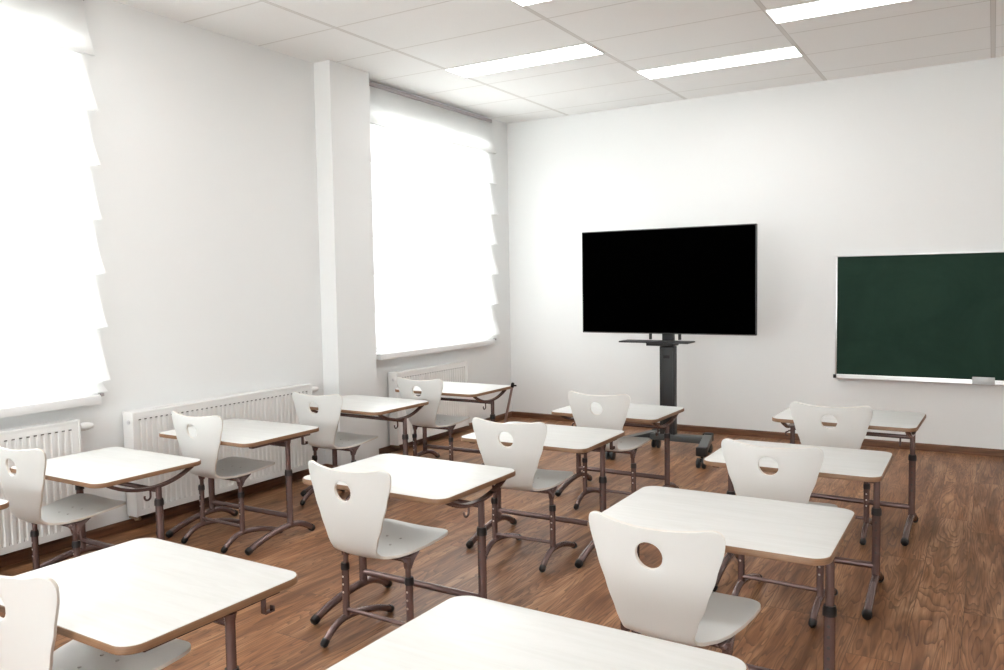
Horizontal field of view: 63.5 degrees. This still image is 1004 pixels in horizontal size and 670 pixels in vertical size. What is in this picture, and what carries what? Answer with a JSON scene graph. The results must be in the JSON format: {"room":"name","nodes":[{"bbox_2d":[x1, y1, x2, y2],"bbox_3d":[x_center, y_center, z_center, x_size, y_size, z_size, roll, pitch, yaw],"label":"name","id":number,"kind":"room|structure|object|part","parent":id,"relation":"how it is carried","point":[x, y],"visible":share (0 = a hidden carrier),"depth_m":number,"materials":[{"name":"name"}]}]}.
{"room":"classroom","nodes":[
{"label":"classroom","id":0,"kind":"room"},
{"bbox_2d":[0,0,511,555],"bbox_3d":[-3.022,-0.277,3.717,0.360,3.118,11.400,1,4,31],"label":"wall","id":1,"kind":"structure","parent":0,"point":[205,182],"depth_m":5.20,"materials":[{"name":"white paint"}]},
{"bbox_2d":[0,419,93,554],"bbox_3d":[-2.657,0.821,3.902,0.110,0.648,1.466,1,4,31],"label":"radiator","id":2,"kind":"object","parent":1,"relation":"attached to","point":[58,438],"visible":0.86,"depth_m":4.24,"materials":[{"name":"white metal"}]},
{"bbox_2d":[0,419,77,434],"bbox_3d":[-2.679,0.508,3.840,0.092,0.016,1.353,1,4,31],"label":"grille","id":3,"kind":"object","parent":2,"relation":"attached to","point":[38,428],"depth_m":4.24,"materials":[{"name":"white metal"}]},
{"bbox_3d":[-2.322,0.767,4.439,0.094,0.620,0.018,1,4,31],"label":"panel","id":4,"kind":"part","parent":2,"relation":"part of","materials":[{"name":"white metal"}]},
{"bbox_2d":[0,394,100,417],"bbox_3d":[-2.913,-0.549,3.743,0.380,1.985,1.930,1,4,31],"label":"windowsill","id":5,"kind":"structure","parent":1,"relation":"in","point":[24,409],"depth_m":4.29,"materials":[{"name":"white plastic"}]},
{"bbox_2d":[0,0,110,407],"bbox_3d":[-2.788,-0.701,3.650,0.085,2.223,2.072,1,4,31],"label":"blind","id":6,"kind":"object","parent":1,"relation":"attached to","point":[52,316],"visible":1,"depth_m":4.28,"materials":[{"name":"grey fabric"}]},
{"bbox_2d":[123,383,317,520],"bbox_3d":[-1.771,0.717,5.367,0.110,0.643,1.546,1,4,31],"label":"radiator","id":7,"kind":"object","parent":1,"relation":"attached to","point":[142,427],"visible":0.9,"depth_m":5.17,"materials":[{"name":"white metal"}]},
{"bbox_3d":[-2.159,0.752,4.709,0.094,0.615,0.018,1,4,31],"label":"panel","id":8,"kind":"part","parent":7,"relation":"part of","materials":[{"name":"white metal"}]},
{"bbox_2d":[126,383,310,414],"bbox_3d":[-1.793,0.407,5.305,0.092,0.016,1.433,1,4,31],"label":"grille","id":9,"kind":"object","parent":7,"relation":"attached to","point":[239,397],"depth_m":5.21,"materials":[{"name":"white metal"}]},
{"bbox_2d":[0,411,511,567],"bbox_3d":[-2.769,1.195,3.673,0.174,0.058,11.400,1,4,31],"label":"baseboard","id":10,"kind":"structure","parent":1,"relation":"attached to","point":[11,558],"depth_m":5.01,"materials":[{"name":"brown wood"}]},
{"bbox_2d":[388,361,468,447],"bbox_3d":[-0.640,0.599,7.236,0.110,0.640,1.082,1,4,31],"label":"radiator","id":11,"kind":"object","parent":1,"relation":"attached to","point":[457,371],"visible":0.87,"depth_m":7.18,"materials":[{"name":"white metal"}]},
{"bbox_3d":[-0.908,0.619,6.777,0.094,0.612,0.018,1,4,31],"label":"panel","id":12,"kind":"part","parent":11,"relation":"part of","materials":[{"name":"white metal"}]},
{"bbox_2d":[392,361,466,374],"bbox_3d":[-0.639,0.288,7.213,0.092,0.016,1.058,1,4,31],"label":"grille","id":13,"kind":"object","parent":11,"relation":"attached to","point":[458,364],"depth_m":7.18,"materials":[{"name":"white metal"}]},
{"bbox_3d":[-0.358,0.552,7.685,0.094,0.612,0.018,1,4,31],"label":"panel","id":14,"kind":"part","parent":11,"relation":"part of","materials":[{"name":"white metal"}]},
{"bbox_2d":[369,82,499,354],"bbox_3d":[-0.567,-0.986,7.319,0.085,2.203,1.952,1,4,31],"label":"blind","id":15,"kind":"object","parent":1,"relation":"attached to","point":[434,236],"visible":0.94,"depth_m":7.20,"materials":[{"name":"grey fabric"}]},
{"bbox_3d":[-0.605,-2.067,7.262,0.038,0.038,1.908,1,4,31],"label":"head rail","id":16,"kind":"part","parent":15,"relation":"part of","materials":[{"name":"grey"}]},
{"bbox_2d":[376,339,494,359],"bbox_3d":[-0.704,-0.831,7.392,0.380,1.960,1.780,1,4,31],"label":"windowsill","id":17,"kind":"structure","parent":1,"relation":"in","point":[408,352],"depth_m":7.20,"materials":[{"name":"white plastic"}]},
{"bbox_2d":[314,60,378,465],"bbox_3d":[-1.188,-0.498,6.245,0.158,3.058,0.438,1,4,31],"label":"pillar","id":18,"kind":"structure","parent":0,"point":[341,91],"depth_m":6.12,"materials":[{"name":"white paint"}]},
{"bbox_2d":[0,417,1003,669],"bbox_3d":[-0.189,1.311,2.120,6.200,0.060,11.400,1,4,31],"label":"floor","id":19,"kind":"structure","parent":0,"point":[939,601],"depth_m":3.96,"materials":[{"name":"brown wood"}]},
{"bbox_2d":[0,499,8,509],"bbox_3d":[-2.327,0.951,3.083,0.737,0.603,0.566,1,4,31],"label":"school desk","id":20,"kind":"object","parent":19,"relation":"on","point":[4,504],"visible":0.68,"depth_m":3.10,"materials":[{"name":"white laminate"}]},
{"bbox_2d":[0,446,125,569],"bbox_3d":[-2.003,0.835,3.713,0.413,0.744,0.472,1,4,31],"label":"chair","id":21,"kind":"object","parent":19,"relation":"on","point":[23,490],"visible":0.84,"depth_m":3.56,"materials":[{"name":"white plastic"}]},
{"bbox_3d":[-2.164,0.914,3.759,0.021,0.172,0.021,-2,4,-14],"label":"post","id":22,"kind":"part","parent":21,"relation":"part of","materials":[{"name":"brown metal"}]},
{"bbox_3d":[-2.166,1.021,3.768,0.029,0.203,0.030,1,4,31],"label":"leg","id":23,"kind":"part","parent":21,"relation":"part of","materials":[{"name":"brown metal"}]},
{"bbox_3d":[-1.890,0.920,3.594,0.021,0.172,0.021,-2,4,-14],"label":"post","id":24,"kind":"part","parent":21,"relation":"part of","materials":[{"name":"brown metal"}]},
{"bbox_3d":[-1.884,1.027,3.598,0.029,0.203,0.030,1,4,31],"label":"leg","id":25,"kind":"part","parent":21,"relation":"part of","materials":[{"name":"brown metal"}]},
{"bbox_2d":[0,575,190,669],"bbox_3d":[-1.109,0.918,2.177,0.413,0.744,0.472,1,4,31],"label":"chair","id":26,"kind":"object","parent":19,"relation":"on","point":[28,628],"visible":0.72,"depth_m":1.95,"materials":[{"name":"white plastic"}]},
{"bbox_2d":[10,447,200,570],"bbox_3d":[-1.908,0.906,3.942,0.737,0.571,0.566,1,4,31],"label":"school desk","id":27,"kind":"object","parent":19,"relation":"on","point":[108,467],"visible":0.62,"depth_m":3.87,"materials":[{"name":"white laminate"}]},
{"bbox_3d":[-2.155,0.935,4.153,0.034,0.325,0.036,1,4,31],"label":"leg","id":28,"kind":"part","parent":27,"relation":"part of","materials":[{"name":"brown metal"}]},
{"bbox_3d":[-1.885,0.722,3.973,0.640,0.023,0.023,1,4,31],"label":"cross rail","id":29,"kind":"part","parent":27,"relation":"part of","materials":[{"name":"brown metal"}]},
{"bbox_3d":[-1.610,0.819,3.813,0.027,0.229,0.027,1,4,31],"label":"post","id":30,"kind":"part","parent":27,"relation":"part of","materials":[{"name":"brown metal"}]},
{"bbox_3d":[-1.609,0.948,3.820,0.034,0.325,0.036,1,4,31],"label":"leg","id":31,"kind":"part","parent":27,"relation":"part of","materials":[{"name":"brown metal"}]},
{"bbox_2d":[0,538,297,669],"bbox_3d":[-1.020,0.988,2.302,0.737,0.586,0.566,1,4,32],"label":"school desk","id":32,"kind":"object","parent":19,"relation":"on","point":[135,596],"visible":0.97,"depth_m":2.21,"materials":[{"name":"white laminate"}]},
{"bbox_3d":[-0.752,0.746,2.119,0.037,0.044,0.430,1,4,32],"label":"rail","id":33,"kind":"part","parent":32,"relation":"part of","materials":[{"name":"brown metal"}]},
{"bbox_3d":[-0.998,0.754,2.330,0.640,0.038,0.023,1,4,32],"label":"cross rail","id":34,"kind":"part","parent":32,"relation":"part of","materials":[{"name":"brown metal"}]},
{"bbox_3d":[-0.723,0.890,2.171,0.027,0.305,0.027,1,4,32],"label":"post","id":35,"kind":"part","parent":32,"relation":"part of","materials":[{"name":"brown metal"}]},
{"bbox_2d":[171,411,281,552],"bbox_3d":[-1.532,0.775,4.526,0.413,0.744,0.472,1,4,32],"label":"chair","id":36,"kind":"object","parent":19,"relation":"on","point":[205,446],"visible":0.98,"depth_m":4.39,"materials":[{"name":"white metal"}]},
{"bbox_3d":[-1.692,0.854,4.574,0.021,0.172,0.021,-4,5,-43],"label":"post","id":37,"kind":"part","parent":36,"relation":"part of","materials":[{"name":"brown metal"}]},
{"bbox_3d":[-1.694,0.962,4.583,0.029,0.203,0.030,1,4,32],"label":"leg","id":38,"kind":"part","parent":36,"relation":"part of","materials":[{"name":"brown metal"}]},
{"bbox_3d":[-1.420,0.861,4.404,0.021,0.172,0.021,-4,5,-43],"label":"post","id":39,"kind":"part","parent":36,"relation":"part of","materials":[{"name":"brown metal"}]},
{"bbox_3d":[-1.414,0.968,4.409,0.029,0.203,0.030,1,4,32],"label":"leg","id":40,"kind":"part","parent":36,"relation":"part of","materials":[{"name":"brown metal"}]},
{"bbox_2d":[159,419,318,554],"bbox_3d":[-1.488,0.840,4.638,0.737,0.600,0.566,1,4,30],"label":"school desk","id":41,"kind":"object","parent":19,"relation":"on","point":[243,433],"visible":0.93,"depth_m":4.55,"materials":[{"name":"white laminate"}]},
{"bbox_3d":[-1.737,0.901,4.848,0.034,0.291,0.036,1,4,30],"label":"leg","id":42,"kind":"part","parent":41,"relation":"part of","materials":[{"name":"brown metal"}]},
{"bbox_3d":[-1.466,0.599,4.666,0.640,0.038,0.023,1,4,30],"label":"cross rail","id":43,"kind":"part","parent":41,"relation":"part of","materials":[{"name":"brown metal"}]},
{"bbox_3d":[-1.216,0.590,4.460,0.037,0.044,0.430,1,4,30],"label":"rail","id":44,"kind":"part","parent":41,"relation":"part of","materials":[{"name":"brown metal"}]},
{"bbox_3d":[-1.188,0.734,4.512,0.027,0.305,0.027,1,4,30],"label":"post","id":45,"kind":"part","parent":41,"relation":"part of","materials":[{"name":"brown metal"}]},
{"bbox_3d":[-1.185,0.913,4.523,0.034,0.291,0.036,1,4,30],"label":"leg","id":46,"kind":"part","parent":41,"relation":"part of","materials":[{"name":"brown metal"}]},
{"bbox_2d":[292,391,377,505],"bbox_3d":[-1.062,0.720,5.275,0.413,0.744,0.472,1,4,30],"label":"chair","id":47,"kind":"object","parent":19,"relation":"on","point":[327,418],"visible":0.83,"depth_m":5.10,"materials":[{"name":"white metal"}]},
{"bbox_3d":[-0.947,0.805,5.159,0.021,0.172,0.021,0,4,15],"label":"post","id":48,"kind":"part","parent":47,"relation":"part of","materials":[{"name":"brown metal"}]},
{"bbox_2d":[300,395,428,498],"bbox_3d":[-0.932,0.766,5.474,0.737,0.622,0.566,1,4,32],"label":"school desk","id":49,"kind":"object","parent":19,"relation":"on","point":[363,405],"visible":0.44,"depth_m":5.38,"materials":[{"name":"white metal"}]},
{"bbox_3d":[-1.175,0.821,5.691,0.034,0.325,0.036,1,4,32],"label":"leg","id":50,"kind":"part","parent":49,"relation":"part of","materials":[{"name":"brown metal"}]},
{"bbox_3d":[-0.909,0.558,5.503,0.640,0.023,0.023,1,4,32],"label":"cross rail","id":51,"kind":"part","parent":49,"relation":"part of","materials":[{"name":"brown metal"}]},
{"bbox_3d":[-0.637,0.654,5.338,0.027,0.229,0.027,1,4,32],"label":"post","id":52,"kind":"part","parent":49,"relation":"part of","materials":[{"name":"brown metal"}]},
{"bbox_3d":[-0.635,0.834,5.349,0.034,0.325,0.036,1,4,32],"label":"leg","id":53,"kind":"part","parent":49,"relation":"part of","materials":[{"name":"brown metal"}]},
{"bbox_2d":[308,460,447,647],"bbox_3d":[-0.466,0.842,3.204,0.413,0.744,0.472,1,4,33],"label":"chair","id":54,"kind":"object","parent":19,"relation":"on","point":[358,526],"visible":0.94,"depth_m":3.06,"materials":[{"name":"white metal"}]},
{"bbox_3d":[-0.626,0.921,3.254,0.021,0.172,0.021,-4,5,-42],"label":"post","id":55,"kind":"part","parent":54,"relation":"part of","materials":[{"name":"brown metal"}]},
{"bbox_3d":[-0.628,1.028,3.263,0.029,0.203,0.030,1,4,33],"label":"leg","id":56,"kind":"part","parent":54,"relation":"part of","materials":[{"name":"brown metal"}]},
{"bbox_3d":[-0.356,0.927,3.082,0.021,0.172,0.021,0,4,18],"label":"post","id":57,"kind":"part","parent":54,"relation":"part of","materials":[{"name":"brown metal"}]},
{"bbox_3d":[-0.350,1.035,3.085,0.029,0.203,0.030,1,4,33],"label":"leg","id":58,"kind":"part","parent":54,"relation":"part of","materials":[{"name":"brown metal"}]},
{"bbox_2d":[303,454,515,624],"bbox_3d":[-0.379,0.889,3.413,0.737,0.621,0.566,1,4,32],"label":"school desk","id":59,"kind":"object","parent":19,"relation":"on","point":[415,479],"visible":0.62,"depth_m":3.35,"materials":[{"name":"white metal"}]},
{"bbox_3d":[-0.624,0.944,3.627,0.034,0.325,0.036,1,4,32],"label":"leg","id":60,"kind":"part","parent":59,"relation":"part of","materials":[{"name":"brown metal"}]},
{"bbox_3d":[-0.356,0.681,3.442,0.640,0.023,0.023,1,4,32],"label":"cross rail","id":61,"kind":"part","parent":59,"relation":"part of","materials":[{"name":"brown metal"}]},
{"bbox_3d":[-0.083,0.777,3.280,0.027,0.229,0.027,1,4,32],"label":"post","id":62,"kind":"part","parent":59,"relation":"part of","materials":[{"name":"brown metal"}]},
{"bbox_3d":[-0.080,0.956,3.291,0.034,0.325,0.036,1,4,32],"label":"leg","id":63,"kind":"part","parent":59,"relation":"part of","materials":[{"name":"brown metal"}]},
{"bbox_2d":[397,377,469,460],"bbox_3d":[-0.486,0.665,5.986,0.413,0.744,0.472,1,4,32],"label":"chair","id":64,"kind":"object","parent":19,"relation":"on","point":[427,416],"visible":0.82,"depth_m":5.82,"materials":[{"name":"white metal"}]},
{"bbox_3d":[-0.649,0.851,6.042,0.029,0.203,0.030,1,4,32],"label":"leg","id":65,"kind":"part","parent":64,"relation":"part of","materials":[{"name":"brown metal"}]},
{"bbox_3d":[-0.509,0.675,5.948,0.314,0.021,0.021,1,4,32],"label":"seat rail","id":66,"kind":"part","parent":64,"relation":"part of","materials":[{"name":"brown metal"}]},
{"bbox_3d":[-0.368,0.858,5.869,0.029,0.203,0.030,1,4,32],"label":"leg","id":67,"kind":"part","parent":64,"relation":"part of","materials":[{"name":"brown metal"}]},
{"bbox_2d":[395,381,510,464],"bbox_3d":[-0.367,0.710,6.224,0.737,0.621,0.566,1,4,31],"label":"school desk","id":68,"kind":"object","parent":19,"relation":"on","point":[459,389],"visible":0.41,"depth_m":6.18,"materials":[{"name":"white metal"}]},
{"bbox_3d":[-0.614,0.764,6.437,0.034,0.325,0.036,1,4,31],"label":"leg","id":69,"kind":"part","parent":68,"relation":"part of","materials":[{"name":"brown metal"}]},
{"bbox_3d":[-0.345,0.501,6.254,0.640,0.023,0.023,1,4,31],"label":"cross rail","id":70,"kind":"part","parent":68,"relation":"part of","materials":[{"name":"brown metal"}]},
{"bbox_3d":[-0.070,0.598,6.093,0.027,0.229,0.027,1,4,31],"label":"post","id":71,"kind":"part","parent":68,"relation":"part of","materials":[{"name":"brown metal"}]},
{"bbox_2d":[504,382,516,422],"bbox_3d":[0.029,0.682,6.396,0.032,0.644,0.301,-3,4,-31],"label":"leaning pole","id":72,"kind":"object","parent":19,"relation":"on","point":[512,383],"visible":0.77,"depth_m":6.33,"materials":[{"name":"grey metal"}]},
{"bbox_2d":[472,417,576,571],"bbox_3d":[0.128,0.771,4.160,0.413,0.744,0.472,1,4,28],"label":"chair","id":73,"kind":"object","parent":19,"relation":"on","point":[523,456],"visible":0.86,"depth_m":3.99,"materials":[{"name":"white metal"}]},
{"bbox_3d":[-0.038,0.958,4.207,0.029,0.203,0.030,1,4,28],"label":"leg","id":74,"kind":"part","parent":73,"relation":"part of","materials":[{"name":"brown metal"}]},
{"bbox_3d":[-0.035,0.851,4.198,0.021,0.172,0.021,-2,4,-17],"label":"post","id":75,"kind":"part","parent":73,"relation":"part of","materials":[{"name":"brown metal"}]},
{"bbox_3d":[0.107,0.781,4.121,0.314,0.021,0.021,1,4,28],"label":"seat rail","id":76,"kind":"part","parent":73,"relation":"part of","materials":[{"name":"brown metal"}]},
{"bbox_3d":[0.247,0.856,4.046,0.021,0.172,0.021,-2,4,-17],"label":"post","id":77,"kind":"part","parent":73,"relation":"part of","materials":[{"name":"brown metal"}]},
{"bbox_3d":[0.253,0.963,4.051,0.029,0.203,0.030,1,4,28],"label":"leg","id":78,"kind":"part","parent":73,"relation":"part of","materials":[{"name":"brown metal"}]},
{"bbox_2d":[325,596,747,669],"bbox_3d":[0.058,0.989,1.631,0.737,0.634,0.566,1,4,32],"label":"school desk","id":79,"kind":"object","parent":19,"relation":"on","point":[460,632],"visible":1,"depth_m":1.73,"materials":[{"name":"white laminate"}]},
{"bbox_2d":[461,421,624,567],"bbox_3d":[0.227,0.829,4.365,0.737,0.600,0.566,1,4,31],"label":"school desk","id":80,"kind":"object","parent":19,"relation":"on","point":[561,438],"visible":0.62,"depth_m":4.26,"materials":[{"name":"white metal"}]},
{"bbox_3d":[-0.022,0.890,4.574,0.034,0.291,0.036,1,4,31],"label":"leg","id":81,"kind":"part","parent":80,"relation":"part of","materials":[{"name":"brown metal"}]},
{"bbox_3d":[0.498,0.579,4.186,0.037,0.044,0.430,1,4,31],"label":"rail","id":82,"kind":"part","parent":80,"relation":"part of","materials":[{"name":"brown metal"}]},
{"bbox_3d":[0.526,0.723,4.238,0.027,0.305,0.027,1,4,31],"label":"post","id":83,"kind":"part","parent":80,"relation":"part of","materials":[{"name":"brown metal"}]},
{"bbox_3d":[0.529,0.902,4.249,0.034,0.291,0.036,1,4,31],"label":"leg","id":84,"kind":"part","parent":80,"relation":"part of","materials":[{"name":"brown metal"}]},
{"bbox_2d":[568,391,649,509],"bbox_3d":[0.686,0.705,5.064,0.413,0.744,0.472,1,4,32],"label":"chair","id":85,"kind":"object","parent":19,"relation":"on","point":[613,415],"visible":0.62,"depth_m":4.91,"materials":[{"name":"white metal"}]},
{"bbox_3d":[0.524,0.890,5.122,0.029,0.203,0.030,1,4,32],"label":"leg","id":86,"kind":"part","parent":85,"relation":"part of","materials":[{"name":"brown metal"}]},
{"bbox_3d":[0.662,0.714,5.026,0.314,0.021,0.021,1,4,32],"label":"seat rail","id":87,"kind":"part","parent":85,"relation":"part of","materials":[{"name":"brown metal"}]},
{"bbox_3d":[0.797,0.790,4.942,0.021,0.172,0.021,0,4,17],"label":"post","id":88,"kind":"part","parent":85,"relation":"part of","materials":[{"name":"brown metal"}]},
{"bbox_3d":[0.803,0.897,4.946,0.029,0.203,0.030,1,4,32],"label":"leg","id":89,"kind":"part","parent":85,"relation":"part of","materials":[{"name":"brown metal"}]},
{"bbox_2d":[551,402,683,496],"bbox_3d":[0.771,0.773,5.374,0.737,0.565,0.566,1,4,32],"label":"school desk","id":90,"kind":"object","parent":19,"relation":"on","point":[643,413],"visible":0.65,"depth_m":5.30,"materials":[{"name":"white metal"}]},
{"bbox_3d":[0.527,0.799,5.588,0.034,0.325,0.036,1,4,32],"label":"leg","id":91,"kind":"part","parent":90,"relation":"part of","materials":[{"name":"brown metal"}]},
{"bbox_3d":[0.795,0.593,5.404,0.640,0.023,0.023,1,4,32],"label":"cross rail","id":92,"kind":"part","parent":90,"relation":"part of","materials":[{"name":"brown metal"}]},
{"bbox_3d":[1.069,0.812,5.247,0.034,0.325,0.036,1,4,32],"label":"leg","id":93,"kind":"part","parent":90,"relation":"part of","materials":[{"name":"brown metal"}]},
{"bbox_2d":[605,334,713,468],"bbox_3d":[1.315,0.177,6.462,0.801,1.600,0.688,1,4,31],"label":"stand","id":94,"kind":"object","parent":19,"relation":"on","point":[668,344],"visible":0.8,"depth_m":6.64,"materials":[{"name":"black metal"}]},
{"bbox_3d":[1.089,0.847,6.659,0.621,0.054,0.066,-4,5,-44],"label":"leg","id":95,"kind":"part","parent":94,"relation":"part of","materials":[{"name":"grey metal"}]},
{"bbox_2d":[619,339,694,345],"bbox_3d":[1.256,0.067,6.567,0.580,0.040,0.214,1,4,31],"label":"shelf","id":96,"kind":"object","parent":94,"relation":"attached to","point":[664,342],"depth_m":6.52,"materials":[{"name":"black"}]},
{"bbox_2d":[582,223,757,335],"bbox_3d":[1.328,-0.437,6.600,1.470,0.858,0.048,1,4,31],"label":"television","id":97,"kind":"object","parent":94,"relation":"attached to","point":[698,280],"visible":1,"depth_m":6.54,"materials":[{"name":"black"}]},
{"bbox_3d":[1.596,0.857,6.370,0.066,0.054,0.584,0,4,19],"label":"leg","id":98,"kind":"part","parent":94,"relation":"part of","materials":[{"name":"grey metal"}]},
{"bbox_2d":[589,511,760,654],"bbox_3d":[0.538,0.874,2.441,0.413,0.744,0.472,2,4,35],"label":"chair","id":99,"kind":"object","parent":19,"relation":"on","point":[674,601],"visible":0.94,"depth_m":2.27,"materials":[{"name":"white plastic"}]},
{"bbox_3d":[0.642,0.960,2.313,0.021,0.172,0.021,0,4,20],"label":"post","id":100,"kind":"part","parent":99,"relation":"part of","materials":[{"name":"brown metal"}]},
{"bbox_2d":[588,486,855,669],"bbox_3d":[0.720,0.908,2.649,0.737,0.643,0.566,1,4,31],"label":"school desk","id":101,"kind":"object","parent":19,"relation":"on","point":[793,532],"visible":0.66,"depth_m":2.56,"materials":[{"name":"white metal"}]},
{"bbox_3d":[0.469,0.770,2.848,0.027,0.305,0.027,1,4,31],"label":"post","id":102,"kind":"part","parent":101,"relation":"part of","materials":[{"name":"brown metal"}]},
{"bbox_3d":[1.022,1.003,2.533,0.034,0.291,0.036,1,4,31],"label":"leg","id":103,"kind":"part","parent":101,"relation":"part of","materials":[{"name":"brown metal"}]},
{"bbox_3d":[1.018,0.782,2.519,0.027,0.305,0.027,1,4,31],"label":"post","id":104,"kind":"part","parent":101,"relation":"part of","materials":[{"name":"brown metal"}]},
{"bbox_2d":[721,438,837,627],"bbox_3d":[1.209,0.796,3.491,0.413,0.744,0.472,2,4,34],"label":"chair","id":105,"kind":"object","parent":19,"relation":"on","point":[795,479],"visible":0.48,"depth_m":3.31,"materials":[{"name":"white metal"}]},
{"bbox_3d":[1.048,0.982,3.555,0.029,0.203,0.030,2,4,34],"label":"leg","id":106,"kind":"part","parent":105,"relation":"part of","materials":[{"name":"brown metal"}]},
{"bbox_3d":[1.321,0.989,3.370,0.029,0.203,0.030,2,4,34],"label":"leg","id":107,"kind":"part","parent":105,"relation":"part of","materials":[{"name":"brown metal"}]},
{"bbox_2d":[703,440,892,619],"bbox_3d":[1.354,0.851,3.706,0.737,0.602,0.566,1,4,31],"label":"school desk","id":108,"kind":"object","parent":19,"relation":"on","point":[868,466],"visible":0.69,"depth_m":3.58,"materials":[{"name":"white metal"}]},
{"bbox_3d":[1.102,0.733,3.905,0.027,0.305,0.027,1,4,31],"label":"post","id":109,"kind":"part","parent":108,"relation":"part of","materials":[{"name":"brown metal"}]},
{"bbox_3d":[1.656,0.925,3.591,0.034,0.291,0.036,1,4,31],"label":"leg","id":110,"kind":"part","parent":108,"relation":"part of","materials":[{"name":"brown metal"}]},
{"bbox_3d":[1.653,0.745,3.579,0.027,0.305,0.027,1,4,31],"label":"post","id":111,"kind":"part","parent":108,"relation":"part of","materials":[{"name":"brown metal"}]},
{"bbox_2d":[790,402,872,544],"bbox_3d":[1.845,0.722,4.485,0.413,0.744,0.472,1,4,31],"label":"chair","id":112,"kind":"object","parent":19,"relation":"on","point":[850,431],"visible":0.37,"depth_m":4.29,"materials":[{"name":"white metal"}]},
{"bbox_3d":[1.964,0.915,4.369,0.029,0.203,0.030,1,4,31],"label":"leg","id":113,"kind":"part","parent":112,"relation":"part of","materials":[{"name":"brown metal"}]},
{"bbox_2d":[772,406,925,545],"bbox_3d":[1.973,0.770,4.619,0.737,0.628,0.566,1,4,33],"label":"school desk","id":114,"kind":"object","parent":19,"relation":"on","point":[909,423],"visible":0.62,"depth_m":4.49,"materials":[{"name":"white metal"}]},
{"bbox_3d":[1.729,0.642,4.826,0.027,0.229,0.027,1,4,33],"label":"post","id":115,"kind":"part","parent":114,"relation":"part of","materials":[{"name":"brown metal"}]},
{"bbox_3d":[1.997,0.558,4.647,0.640,0.023,0.023,1,4,33],"label":"cross rail","id":116,"kind":"part","parent":114,"relation":"part of","materials":[{"name":"brown metal"}]},
{"bbox_3d":[2.270,0.841,4.492,0.034,0.325,0.036,1,4,33],"label":"leg","id":117,"kind":"part","parent":114,"relation":"part of","materials":[{"name":"brown metal"}]},
{"bbox_3d":[2.268,0.655,4.481,0.027,0.229,0.027,1,4,33],"label":"post","id":118,"kind":"part","parent":114,"relation":"part of","materials":[{"name":"brown metal"}]},
{"bbox_2d":[113,0,1003,122],"bbox_3d":[-0.352,-1.813,1.988,6.660,0.080,11.600,1,4,31],"label":"ceiling","id":119,"kind":"structure","parent":0,"point":[408,46],"depth_m":5.54,"materials":[{"name":"tile"}]},
{"bbox_2d":[445,43,603,77],"bbox_3d":[0.149,-2.035,6.037,1.196,0.008,0.298,1,4,31],"label":"recessed light","id":120,"kind":"object","parent":119,"relation":"in","point":[582,50],"visible":1,"depth_m":6.01,"materials":[{"name":"white plastic"}]},
{"bbox_2d":[511,0,550,6],"bbox_3d":[0.556,-1.937,4.393,1.196,0.008,0.298,1,4,31],"label":"recessed light","id":121,"kind":"object","parent":119,"relation":"in","point":[522,3],"visible":1,"depth_m":4.75,"materials":[{"name":"white plastic"}]},
{"bbox_2d":[636,45,802,78],"bbox_3d":[1.641,-2.070,6.186,1.196,0.008,0.298,1,4,31],"label":"recessed light","id":122,"kind":"object","parent":119,"relation":"in","point":[790,51],"visible":1,"depth_m":6.16,"materials":[{"name":"white plastic"}]},
{"bbox_2d":[765,0,910,23],"bbox_3d":[2.203,-1.990,4.797,1.196,0.008,0.298,1,4,31],"label":"recessed light","id":123,"kind":"object","parent":119,"relation":"in","point":[816,8],"visible":1,"depth_m":4.95,"materials":[{"name":"white plastic"}]},
{"bbox_2d":[507,57,1003,449],"bbox_3d":[2.646,-0.580,6.999,6.660,3.118,0.100,1,4,31],"label":"wall","id":124,"kind":"structure","parent":0,"point":[908,161],"depth_m":7.11,"materials":[{"name":"white paint"}]},
{"bbox_2d":[512,411,1003,456],"bbox_3d":[2.752,0.893,6.976,6.200,0.058,0.016,1,4,31],"label":"baseboard","id":125,"kind":"structure","parent":124,"relation":"attached to","point":[680,427],"depth_m":7.13,"materials":[{"name":"brown wood"}]},
{"bbox_2d":[833,251,1003,385],"bbox_3d":[3.658,-0.132,6.310,2.024,1.030,0.087,1,4,31],"label":"blackboard","id":126,"kind":"object","parent":124,"relation":"attached to","point":[913,317],"visible":1,"depth_m":6.51,"materials":[{"name":"green metal"}]},
{"bbox_2d":[836,374,1003,385],"bbox_3d":[3.666,0.365,6.342,1.976,0.034,0.087,1,4,31],"label":"chalk tray","id":127,"kind":"object","parent":126,"relation":"on","point":[927,378],"depth_m":6.52,"materials":[{"name":"silver metal"}]},
{"bbox_2d":[972,377,994,384],"bbox_3d":[3.708,0.354,6.247,0.150,0.060,0.030,1,4,31],"label":"holder","id":128,"kind":"object","parent":126,"relation":"attached to","point":[975,380],"visible":1,"depth_m":6.24,"materials":[{"name":"grey plastic"}]}
]}

